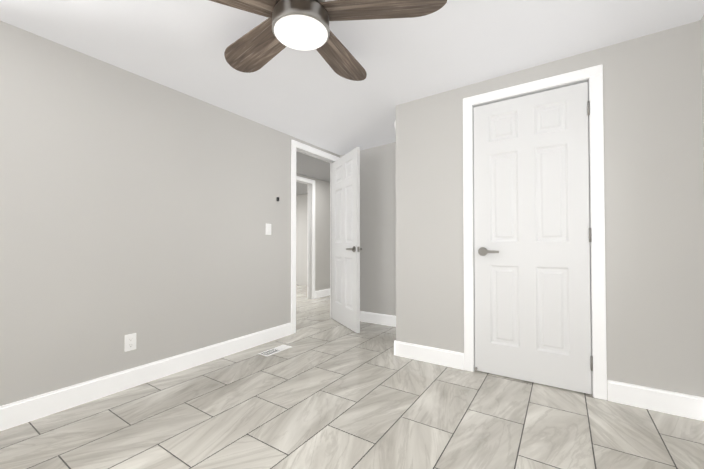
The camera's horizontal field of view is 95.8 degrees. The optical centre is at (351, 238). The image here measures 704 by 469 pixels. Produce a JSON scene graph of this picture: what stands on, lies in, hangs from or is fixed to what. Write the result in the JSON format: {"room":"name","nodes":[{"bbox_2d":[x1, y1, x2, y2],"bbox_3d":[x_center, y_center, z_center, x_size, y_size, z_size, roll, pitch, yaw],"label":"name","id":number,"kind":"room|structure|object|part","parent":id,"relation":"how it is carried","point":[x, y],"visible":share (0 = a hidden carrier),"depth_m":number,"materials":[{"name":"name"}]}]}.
{"room":"empty bedroom","nodes":[
{"label":"empty bedroom","id":0,"kind":"room"},
{"bbox_2d":[0,21,339,405],"bbox_3d":[-0.691,-0.120,3.493,0.100,2.300,6.400,-1,-1,34],"label":"wall","id":1,"kind":"structure","parent":0,"point":[145,210],"depth_m":2.12,"materials":[{"name":"paint"}]},
{"bbox_2d":[125,333,135,351],"bbox_3d":[-1.503,0.703,2.158,0.008,0.110,0.068,-1,-1,34],"label":"electrical outlet plate","id":2,"kind":"object","parent":1,"relation":"attached to","point":[130,341],"visible":1,"depth_m":2.15,"materials":[{"name":"white plastic"}]},
{"bbox_2d":[0,323,290,430],"bbox_3d":[-1.500,0.945,2.154,0.014,0.125,3.044,-1,-1,34],"label":"baseboard","id":3,"kind":"structure","parent":1,"relation":"attached to","point":[17,413],"depth_m":2.10,"materials":[{"name":"white wood"}]},
{"bbox_2d":[266,224,270,234],"bbox_3d":[-0.833,-0.095,3.179,0.010,0.110,0.068,-1,-1,34],"label":"switch plate","id":4,"kind":"object","parent":1,"relation":"attached to","point":[268,229],"visible":1,"depth_m":3.17,"materials":[{"name":"white plastic"}]},
{"bbox_2d":[291,140,338,333],"bbox_3d":[-0.451,-0.019,3.854,0.126,2.109,0.912,-1,-1,34],"label":"door frame","id":5,"kind":"structure","parent":1,"relation":"attached to","point":[310,151],"depth_m":3.48,"materials":[{"name":"white wood"}]},
{"bbox_2d":[332,147,361,332],"bbox_3d":[-0.090,0.017,3.797,0.141,2.016,0.773,0,-1,-24],"label":"entry door","id":6,"kind":"structure","parent":1,"relation":"in","point":[346,248],"depth_m":3.71,"materials":[{"name":"white wood"}]},
{"bbox_2d":[296,174,329,290],"bbox_3d":[-1.291,-0.098,4.851,0.100,2.300,4.600,-1,-1,34],"label":"wall","id":7,"kind":"structure","parent":0,"point":[322,235],"depth_m":5.75,"materials":[{"name":"paint"}]},
{"bbox_2d":[296,176,314,298],"bbox_3d":[-0.965,0.006,5.341,0.126,2.109,0.922,-1,-1,34],"label":"door frame","id":8,"kind":"structure","parent":7,"relation":"attached to","point":[311,247],"depth_m":5.66,"materials":[{"name":"white wood"}]},
{"bbox_2d":[315,289,329,297],"bbox_3d":[-0.315,1.012,6.201,0.014,0.125,1.240,-1,-1,34],"label":"baseboard","id":9,"kind":"structure","parent":7,"relation":"attached to","point":[326,292],"depth_m":5.85,"materials":[{"name":"white wood"}]},
{"bbox_2d":[0,285,703,468],"bbox_3d":[-1.104,1.074,3.747,7.510,0.080,6.400,-1,-1,34],"label":"floor","id":10,"kind":"structure","parent":0,"point":[325,391],"depth_m":1.74,"materials":[{"name":"tile"}]},
{"bbox_2d":[258,345,290,355],"bbox_3d":[-0.698,1.017,2.903,0.115,0.006,0.305,-1,-1,34],"label":"floor vent","id":11,"kind":"object","parent":10,"relation":"in","point":[274,350],"visible":1,"depth_m":2.89,"materials":[{"name":"white plastic"}]},
{"bbox_2d":[0,0,703,194],"bbox_3d":[-1.104,-1.214,3.785,7.510,0.202,6.400,-1,-1,34],"label":"ceiling","id":12,"kind":"structure","parent":0,"point":[312,97],"depth_m":1.98,"materials":[{"name":"paint"}]},
{"bbox_2d":[209,0,446,80],"bbox_3d":[-0.243,-1.073,1.535,1.263,0.264,1.258,-1,-1,34],"label":"ceiling fan","id":13,"kind":"object","parent":12,"relation":"hanging from","point":[299,24],"visible":1,"depth_m":1.49,"materials":[{"name":"brown wood"}]},
{"bbox_3d":[-0.574,-1.059,1.306,0.560,0.007,0.208,1,-11,-29],"label":"blade","id":14,"kind":"part","parent":13,"relation":"part of","materials":[{"name":"brown wood"}]},
{"label":"blade","id":15,"kind":"part","parent":13,"relation":"part of","materials":[{"name":"brown wood"}]},
{"bbox_3d":[-0.079,-1.050,1.845,0.208,0.007,0.560,11,4,24],"label":"blade","id":16,"kind":"part","parent":13,"relation":"part of","materials":[{"name":"brown wood"}]},
{"bbox_3d":[0.144,-1.057,1.451,0.560,0.007,0.208,0,9,7],"label":"blade","id":17,"kind":"part","parent":13,"relation":"part of","materials":[{"name":"brown wood"}]},
{"bbox_2d":[340,142,395,315],"bbox_3d":[1.166,-0.122,3.390,3.110,2.300,0.100,-1,-1,34],"label":"wall","id":18,"kind":"structure","parent":0,"point":[378,229],"depth_m":3.89,"materials":[{"name":"paint"}]},
{"bbox_2d":[360,311,395,326],"bbox_3d":[0.351,0.973,3.844,1.230,0.125,0.014,-1,-1,34],"label":"baseboard","id":19,"kind":"structure","parent":18,"relation":"attached to","point":[383,319],"depth_m":3.86,"materials":[{"name":"white wood"}]},
{"bbox_2d":[396,20,703,399],"bbox_3d":[1.197,-0.139,2.325,1.880,2.300,0.100,-1,-1,34],"label":"wall","id":20,"kind":"structure","parent":0,"point":[653,186],"depth_m":1.93,"materials":[{"name":"paint"}]},
{"bbox_2d":[394,340,395,354],"bbox_3d":[0.609,0.962,3.133,0.014,0.125,0.854,-1,-1,34],"label":"baseboard","id":21,"kind":"structure","parent":20,"relation":"attached to","point":[394,340],"depth_m":2.78,"materials":[{"name":"white wood"}]},
{"bbox_2d":[396,341,463,369],"bbox_3d":[0.636,0.953,2.611,0.549,0.125,0.014,-1,-1,34],"label":"baseboard","id":22,"kind":"structure","parent":20,"relation":"attached to","point":[448,358],"depth_m":2.60,"materials":[{"name":"white wood"}]},
{"bbox_2d":[473,82,592,394],"bbox_3d":[1.248,-0.009,2.256,0.721,2.016,0.141,-1,-1,34],"label":"closet door","id":23,"kind":"structure","parent":20,"relation":"in","point":[532,236],"depth_m":2.22,"materials":[{"name":"white wood"}]},
{"bbox_2d":[463,65,606,399],"bbox_3d":[1.256,-0.045,2.276,0.862,2.109,0.113,-1,-1,34],"label":"door frame","id":24,"kind":"structure","parent":20,"relation":"attached to","point":[592,77],"depth_m":2.05,"materials":[{"name":"white wood"}]},
{"bbox_2d":[608,380,699,419],"bbox_3d":[1.763,0.941,1.864,0.409,0.125,0.014,-1,-1,34],"label":"baseboard","id":25,"kind":"structure","parent":20,"relation":"attached to","point":[674,403],"depth_m":1.85,"materials":[{"name":"white wood"}]},
{"bbox_2d":[700,15,703,190],"bbox_3d":[1.401,-0.164,0.840,0.100,2.300,4.090,-1,-1,34],"label":"wall","id":26,"kind":"structure","parent":0,"point":[702,47],"depth_m":1.76,"materials":[{"name":"paint"}]},
{"bbox_2d":[700,397,703,420],"bbox_3d":[1.093,0.917,0.462,0.014,0.125,3.090,-1,-1,34],"label":"baseboard","id":27,"kind":"structure","parent":26,"relation":"attached to","point":[701,398],"depth_m":1.75,"materials":[{"name":"white wood"}]}
]}

